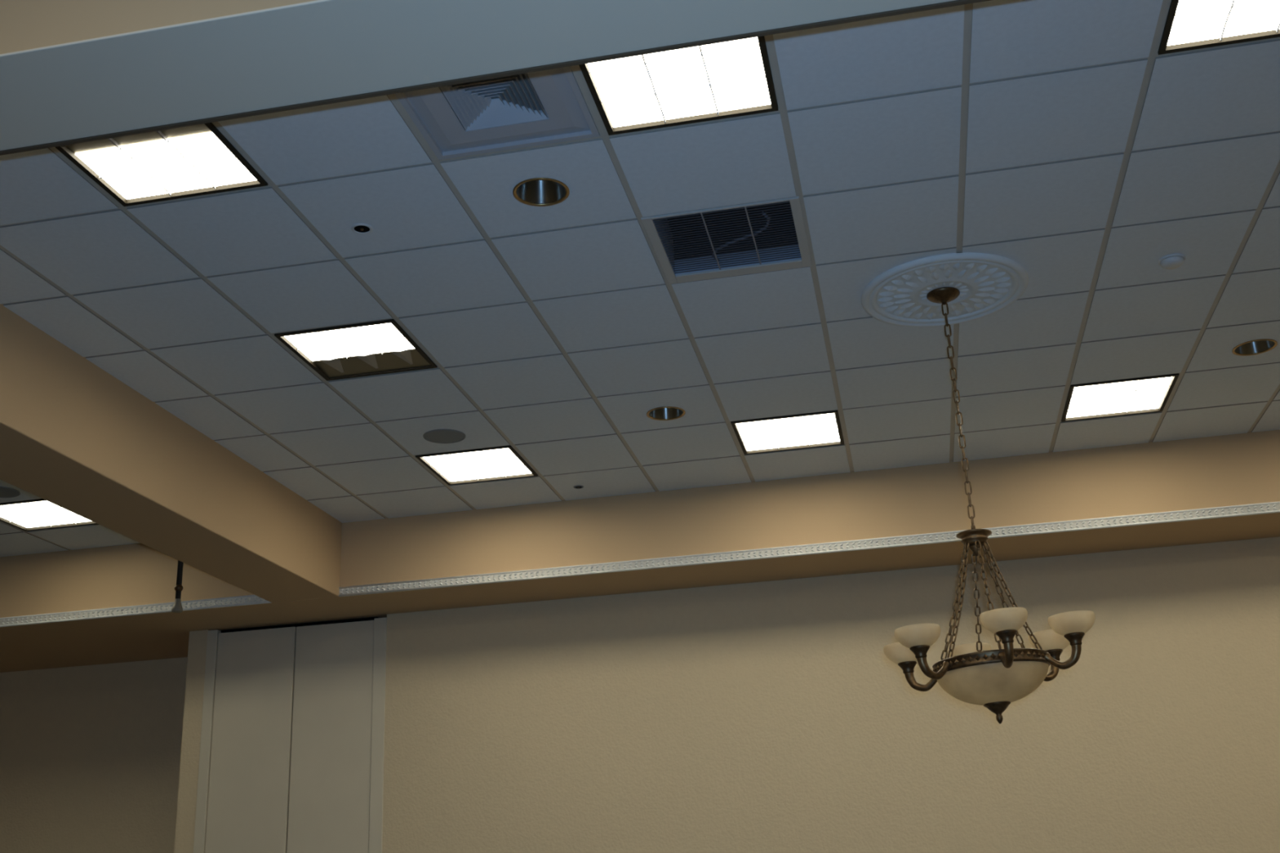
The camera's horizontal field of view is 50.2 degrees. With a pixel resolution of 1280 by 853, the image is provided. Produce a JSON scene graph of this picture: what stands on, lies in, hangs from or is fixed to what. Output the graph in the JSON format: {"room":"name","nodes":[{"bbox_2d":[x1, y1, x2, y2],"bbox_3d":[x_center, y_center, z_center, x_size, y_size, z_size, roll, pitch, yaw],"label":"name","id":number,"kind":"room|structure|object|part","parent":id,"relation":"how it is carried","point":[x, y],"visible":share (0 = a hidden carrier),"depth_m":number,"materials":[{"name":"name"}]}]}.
{"room":"banquet hall","nodes":[
{"label":"banquet hall","id":0,"kind":"room"},
{"bbox_2d":[0,657,187,852],"bbox_3d":[-4.729,3.695,10.429,6.600,3.645,0.200,-6,-20,10],"label":"wall","id":1,"kind":"structure","parent":0,"point":[90,755],"depth_m":10.62,"materials":[{"name":"beige paint"}]},
{"bbox_2d":[0,0,1279,557],"bbox_3d":[-1.298,-1.833,3.225,17.400,0.601,15.730,-6,-20,10],"label":"ceiling","id":2,"kind":"structure","parent":0,"point":[1055,139],"depth_m":5.77,"materials":[{"name":"white"}]},
{"bbox_2d":[0,486,20,497],"bbox_3d":[-3.857,0.395,8.225,0.236,0.006,0.236,-6,-20,10],"label":"ceiling speaker","id":3,"kind":"object","parent":2,"relation":"attached to","point":[5,492],"visible":1,"depth_m":8.24,"materials":[{"name":"grey"}]},
{"bbox_2d":[0,498,97,531],"bbox_3d":[-3.837,0.528,8.731,0.578,0.087,0.578,-6,-20,10],"label":"troffer","id":4,"kind":"object","parent":2,"relation":"attached to","point":[40,513],"visible":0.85,"depth_m":8.78,"materials":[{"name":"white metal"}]},
{"bbox_3d":[-3.924,0.569,8.735,0.004,0.008,0.538,-6,-20,10],"label":"louver blade","id":5,"kind":"part","parent":4,"relation":"part of","materials":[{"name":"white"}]},
{"bbox_3d":[-3.854,0.531,8.637,0.538,0.008,0.004,-6,-20,10],"label":"louver blade","id":6,"kind":"part","parent":4,"relation":"part of","materials":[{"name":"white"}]},
{"bbox_3d":[-3.818,0.589,8.803,0.538,0.008,0.004,-6,-20,10],"label":"louver blade","id":7,"kind":"part","parent":4,"relation":"part of","materials":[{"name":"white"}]},
{"bbox_3d":[-3.748,0.550,8.704,0.004,0.008,0.538,-6,-20,10],"label":"louver blade","id":8,"kind":"part","parent":4,"relation":"part of","materials":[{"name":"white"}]},
{"bbox_2d":[55,122,267,206],"bbox_3d":[-1.697,-0.982,4.784,0.575,0.087,0.573,-6,-20,10],"label":"troffer","id":9,"kind":"object","parent":2,"relation":"attached to","point":[194,160],"visible":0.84,"depth_m":4.85,"materials":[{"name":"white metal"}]},
{"bbox_3d":[-1.763,-0.909,4.881,0.004,0.008,0.333,-6,-20,10],"label":"louver blade","id":10,"kind":"part","parent":9,"relation":"part of","materials":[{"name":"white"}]},
{"bbox_3d":[-1.678,-0.922,4.855,0.535,0.008,0.004,-6,-20,10],"label":"louver blade","id":11,"kind":"part","parent":9,"relation":"part of","materials":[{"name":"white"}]},
{"bbox_3d":[-1.589,-0.928,4.850,0.004,0.008,0.333,-6,-20,10],"label":"louver blade","id":12,"kind":"part","parent":9,"relation":"part of","materials":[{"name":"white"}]},
{"bbox_2d":[0,303,342,602],"bbox_3d":[-2.773,-0.196,6.713,0.480,1.005,5.403,-6,-20,10],"label":"ceiling beam","id":13,"kind":"structure","parent":2,"relation":"attached to","point":[74,437],"depth_m":6.96,"materials":[{"name":"beige paint"}]},
{"bbox_2d":[171,560,183,613],"bbox_3d":[-2.822,0.789,8.405,0.120,0.712,0.120,-6,-20,10],"label":"pole","id":14,"kind":"object","parent":2,"relation":"hanging from","point":[177,607],"visible":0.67,"depth_m":8.31,"materials":[{"name":"black metal"}]},
{"bbox_2d":[274,319,437,381],"bbox_3d":[-1.333,-0.392,6.476,0.575,0.087,0.584,-6,-20,10],"label":"troffer","id":15,"kind":"object","parent":2,"relation":"attached to","point":[381,347],"visible":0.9,"depth_m":6.47,"materials":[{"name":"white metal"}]},
{"bbox_3d":[-1.438,-0.384,6.387,0.004,0.008,0.344,-6,-20,10],"label":"louver blade","id":16,"kind":"part","parent":15,"relation":"part of","materials":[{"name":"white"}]},
{"bbox_3d":[-1.349,-0.390,6.380,0.535,0.008,0.004,-6,-20,10],"label":"louver blade","id":17,"kind":"part","parent":15,"relation":"part of","materials":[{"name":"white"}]},
{"bbox_3d":[-1.264,-0.402,6.356,0.004,0.008,0.344,-6,-20,10],"label":"louver blade","id":18,"kind":"part","parent":15,"relation":"part of","materials":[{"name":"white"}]},
{"bbox_2d":[351,222,373,234],"bbox_3d":[-1.083,-0.768,5.323,0.085,0.007,0.085,-6,-20,10],"label":"sprinkler","id":19,"kind":"object","parent":2,"relation":"attached to","point":[362,228],"visible":1,"depth_m":5.32,"materials":[{"name":"black plastic"}]},
{"bbox_2d":[422,428,466,443],"bbox_3d":[-1.091,0.057,7.625,0.236,0.006,0.236,-6,-20,10],"label":"ceiling speaker","id":20,"kind":"object","parent":2,"relation":"attached to","point":[437,436],"visible":1,"depth_m":7.61,"materials":[{"name":"grey"}]},
{"bbox_2d":[425,431,462,442],"bbox_3d":[-1.091,0.058,7.624,0.207,0.004,0.207,13,-25,-36],"label":"grille","id":21,"kind":"object","parent":20,"relation":"attached to","point":[430,436],"depth_m":7.62,"materials":[{"name":"grey"}]},
{"bbox_2d":[415,445,537,485],"bbox_3d":[-0.967,0.200,8.172,0.575,0.087,0.585,-6,-20,10],"label":"troffer","id":22,"kind":"object","parent":2,"relation":"attached to","point":[497,463],"visible":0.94,"depth_m":8.18,"materials":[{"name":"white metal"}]},
{"bbox_3d":[-1.053,0.240,8.176,0.004,0.008,0.545,-6,-20,10],"label":"louver blade","id":23,"kind":"part","parent":22,"relation":"part of","materials":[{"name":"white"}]},
{"bbox_3d":[-0.984,0.202,8.076,0.535,0.008,0.004,-6,-20,10],"label":"louver blade","id":24,"kind":"part","parent":22,"relation":"part of","materials":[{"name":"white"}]},
{"bbox_3d":[-0.947,0.260,8.245,0.535,0.008,0.004,-6,-20,10],"label":"louver blade","id":25,"kind":"part","parent":22,"relation":"part of","materials":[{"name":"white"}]},
{"bbox_3d":[-0.878,0.222,8.145,0.004,0.008,0.545,-6,-20,10],"label":"louver blade","id":26,"kind":"part","parent":22,"relation":"part of","materials":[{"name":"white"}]},
{"bbox_2d":[0,0,989,155],"bbox_3d":[-1.171,-1.362,3.654,17.000,1.009,0.398,-6,-20,10],"label":"beam","id":27,"kind":"structure","parent":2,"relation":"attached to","point":[72,72],"depth_m":3.40,"materials":[{"name":"beige paint"}]},
{"bbox_2d":[395,66,599,159],"bbox_3d":[-0.488,-1.121,4.572,0.590,0.100,0.573,-6,-20,10],"label":"ceiling vent","id":28,"kind":"object","parent":2,"relation":"in","point":[548,106],"visible":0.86,"depth_m":4.63,"materials":[{"name":"grey metal"}]},
{"bbox_2d":[512,177,569,206],"bbox_3d":[-0.374,-0.961,5.146,0.212,0.184,0.212,-6,-20,10],"label":"recessed light","id":29,"kind":"object","parent":2,"relation":"in","point":[541,191],"visible":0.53,"depth_m":5.20,"materials":[{"name":"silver metal"}]},
{"bbox_2d":[573,485,583,488],"bbox_3d":[-0.388,0.385,8.626,0.065,0.007,0.065,-6,-20,10],"label":"sprinkler","id":30,"kind":"object","parent":2,"relation":"attached to","point":[575,486],"visible":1,"depth_m":8.62,"materials":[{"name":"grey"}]},
{"bbox_2d":[646,406,685,420],"bbox_3d":[0.138,-0.154,7.460,0.212,0.184,0.212,-6,-20,10],"label":"recessed light","id":31,"kind":"object","parent":2,"relation":"in","point":[663,413],"visible":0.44,"depth_m":7.51,"materials":[{"name":"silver metal"}]},
{"bbox_2d":[578,35,778,135],"bbox_3d":[0.123,-1.179,4.460,0.593,0.087,0.573,-6,-20,10],"label":"troffer","id":32,"kind":"object","parent":2,"relation":"attached to","point":[731,78],"visible":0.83,"depth_m":4.52,"materials":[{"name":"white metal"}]},
{"bbox_3d":[0.034,-1.138,4.465,0.004,0.008,0.533,-6,-20,10],"label":"louver blade","id":33,"kind":"part","parent":32,"relation":"part of","materials":[{"name":"white"}]},
{"bbox_3d":[0.106,-1.177,4.367,0.553,0.008,0.004,-6,-20,10],"label":"louver blade","id":34,"kind":"part","parent":32,"relation":"part of","materials":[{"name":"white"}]},
{"bbox_3d":[0.142,-1.119,4.531,0.553,0.008,0.004,-6,-20,10],"label":"louver blade","id":35,"kind":"part","parent":32,"relation":"part of","materials":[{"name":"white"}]},
{"bbox_3d":[0.214,-1.158,4.433,0.004,0.008,0.533,-6,-20,10],"label":"louver blade","id":36,"kind":"part","parent":32,"relation":"part of","materials":[{"name":"white"}]},
{"bbox_2d":[640,195,812,284],"bbox_3d":[0.362,-0.845,5.605,0.619,0.214,0.604,-6,-20,10],"label":"ceiling vent","id":37,"kind":"object","parent":2,"relation":"in","point":[769,235],"visible":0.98,"depth_m":5.69,"materials":[{"name":"enamel painted metal"},{"name":"dark metal"}]},
{"bbox_2d":[730,409,844,454],"bbox_3d":[0.853,0.002,7.848,0.593,0.087,0.585,-6,-20,10],"label":"troffer","id":38,"kind":"object","parent":2,"relation":"attached to","point":[823,428],"visible":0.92,"depth_m":7.85,"materials":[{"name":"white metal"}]},
{"bbox_3d":[0.764,0.044,7.853,0.004,0.008,0.545,-6,-20,10],"label":"louver blade","id":39,"kind":"part","parent":38,"relation":"part of","materials":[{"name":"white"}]},
{"bbox_3d":[0.837,0.004,7.753,0.553,0.008,0.004,-6,-20,10],"label":"louver blade","id":40,"kind":"part","parent":38,"relation":"part of","materials":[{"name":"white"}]},
{"bbox_3d":[0.873,0.063,7.921,0.553,0.008,0.004,-6,-20,10],"label":"louver blade","id":41,"kind":"part","parent":38,"relation":"part of","materials":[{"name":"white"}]},
{"bbox_3d":[0.945,0.024,7.821,0.004,0.008,0.545,-6,-20,10],"label":"louver blade","id":42,"kind":"part","parent":38,"relation":"part of","materials":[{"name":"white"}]},
{"bbox_2d":[861,253,1028,327],"bbox_3d":[1.354,-0.596,6.083,0.734,0.023,0.734,-6,-20,10],"label":"ceiling medallion","id":43,"kind":"object","parent":2,"relation":"attached to","point":[987,284],"visible":0.94,"depth_m":6.04,"materials":[{"name":"white paint"}]},
{"bbox_2d":[883,286,1094,724],"bbox_3d":[1.388,0.298,5.777,0.835,1.891,0.873,-6,-20,10],"label":"chandelier","id":44,"kind":"object","parent":43,"relation":"hanging from","point":[974,673],"visible":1,"depth_m":5.40,"materials":[{"name":"brown metal"}]},
{"bbox_3d":[1.177,1.053,5.672,0.161,0.094,0.039,-14,-23,30],"label":"arm","id":45,"kind":"part","parent":44,"relation":"part of","materials":[{"name":"brown metal"}]},
{"bbox_3d":[1.164,0.954,5.399,0.161,0.095,0.039,8,-22,-27],"label":"arm","id":46,"kind":"part","parent":44,"relation":"part of","materials":[{"name":"brown metal"}]},
{"bbox_3d":[1.426,1.045,5.508,0.448,0.152,0.448,-6,-20,10],"label":"lamp shade","id":47,"kind":"part","parent":44,"relation":"part of","materials":[{"name":"white glass"}]},
{"bbox_3d":[1.408,0.882,5.258,0.039,0.096,0.159,-3,-20,2],"label":"arm","id":48,"kind":"part","parent":44,"relation":"part of","materials":[{"name":"brown metal"}]},
{"bbox_3d":[1.679,1.009,5.665,0.158,0.097,0.039,8,-22,-27],"label":"arm","id":49,"kind":"part","parent":44,"relation":"part of","materials":[{"name":"brown metal"}]},
{"bbox_3d":[1.667,0.909,5.390,0.158,0.097,0.039,-14,-23,30],"label":"arm","id":50,"kind":"part","parent":44,"relation":"part of","materials":[{"name":"brown metal"}]},
{"bbox_2d":[1061,373,1179,422],"bbox_3d":[2.627,-0.190,7.533,0.553,0.087,0.585,-6,-20,10],"label":"troffer","id":51,"kind":"object","parent":2,"relation":"attached to","point":[1148,394],"visible":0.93,"depth_m":7.53,"materials":[{"name":"glowing white acrylic diffuser"},{"name":"dark painted metal"}]},
{"bbox_3d":[2.545,-0.149,7.536,0.004,0.008,0.545,-6,-20,10],"label":"louver blade","id":52,"kind":"part","parent":51,"relation":"part of","materials":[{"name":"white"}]},
{"bbox_3d":[2.647,-0.129,7.605,0.513,0.008,0.004,-6,-20,10],"label":"louver blade","id":53,"kind":"part","parent":51,"relation":"part of","materials":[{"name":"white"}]},
{"bbox_3d":[2.611,-0.188,7.437,0.513,0.008,0.004,-6,-20,10],"label":"louver blade","id":54,"kind":"part","parent":51,"relation":"part of","materials":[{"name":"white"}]},
{"bbox_3d":[2.713,-0.168,7.506,0.004,0.008,0.545,-6,-20,10],"label":"louver blade","id":55,"kind":"part","parent":51,"relation":"part of","materials":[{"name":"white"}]},
{"bbox_2d":[1158,253,1186,269],"bbox_3d":[2.292,-0.705,5.883,0.112,0.032,0.112,-6,-20,10],"label":"smoke detector","id":56,"kind":"object","parent":2,"relation":"attached to","point":[1171,261],"visible":1,"depth_m":5.86,"materials":[{"name":"white plastic"}]},
{"bbox_2d":[1157,0,1279,54],"bbox_3d":[1.897,-1.372,4.145,0.553,0.087,0.573,-6,-20,10],"label":"troffer","id":57,"kind":"object","parent":2,"relation":"attached to","point":[1190,24],"visible":0.94,"depth_m":4.32,"materials":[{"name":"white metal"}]},
{"bbox_3d":[1.916,-1.312,4.216,0.513,0.008,0.004,-6,-20,10],"label":"louver blade","id":58,"kind":"part","parent":57,"relation":"part of","materials":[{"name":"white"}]},
{"bbox_3d":[1.815,-1.331,4.148,0.004,0.008,0.533,-6,-20,10],"label":"louver blade","id":59,"kind":"part","parent":57,"relation":"part of","materials":[{"name":"white"}]},
{"bbox_2d":[1231,338,1277,355],"bbox_3d":[3.093,-0.482,6.913,0.212,0.184,0.212,-6,-20,10],"label":"recessed light","id":60,"kind":"object","parent":2,"relation":"in","point":[1255,347],"visible":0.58,"depth_m":6.96,"materials":[{"name":"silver metal"}]},
{"bbox_2d":[0,429,1279,672],"bbox_3d":[0.114,0.715,9.612,17.000,1.005,1.702,-6,-20,10],"label":"soffit","id":61,"kind":"structure","parent":0,"point":[1240,468],"depth_m":8.74,"materials":[{"name":"beige paint"}]},
{"bbox_2d":[0,595,271,627],"bbox_3d":[-5.405,1.460,9.611,6.035,0.065,0.022,-6,-20,10],"label":"trim","id":62,"kind":"structure","parent":61,"relation":"attached to","point":[246,600],"depth_m":9.26,"materials":[{"name":"grey"}]},
{"bbox_2d":[338,501,1279,596],"bbox_3d":[3.151,0.533,8.089,10.485,0.065,0.022,-6,-20,10],"label":"trim","id":63,"kind":"structure","parent":61,"relation":"attached to","point":[1270,507],"depth_m":8.46,"materials":[{"name":"grey"}]},
{"bbox_2d":[173,537,1279,852],"bbox_3d":[2.750,2.699,8.580,11.900,3.645,0.880,-6,-20,10],"label":"wall","id":64,"kind":"structure","parent":0,"point":[766,717],"depth_m":8.73,"materials":[{"name":"beige paint"}]},
{"bbox_2d":[193,617,386,852],"bbox_3d":[-2.350,3.112,9.099,1.355,3.645,0.088,-6,-20,10],"label":"door","id":65,"kind":"structure","parent":64,"relation":"in","point":[292,742],"depth_m":9.40,"materials":[{"name":"beige"}]},
{"bbox_3d":[-1.732,3.056,8.985,0.092,3.623,0.088,-6,-20,10],"label":"casing","id":66,"kind":"part","parent":65,"relation":"part of","materials":[{"name":"beige"}]}
]}

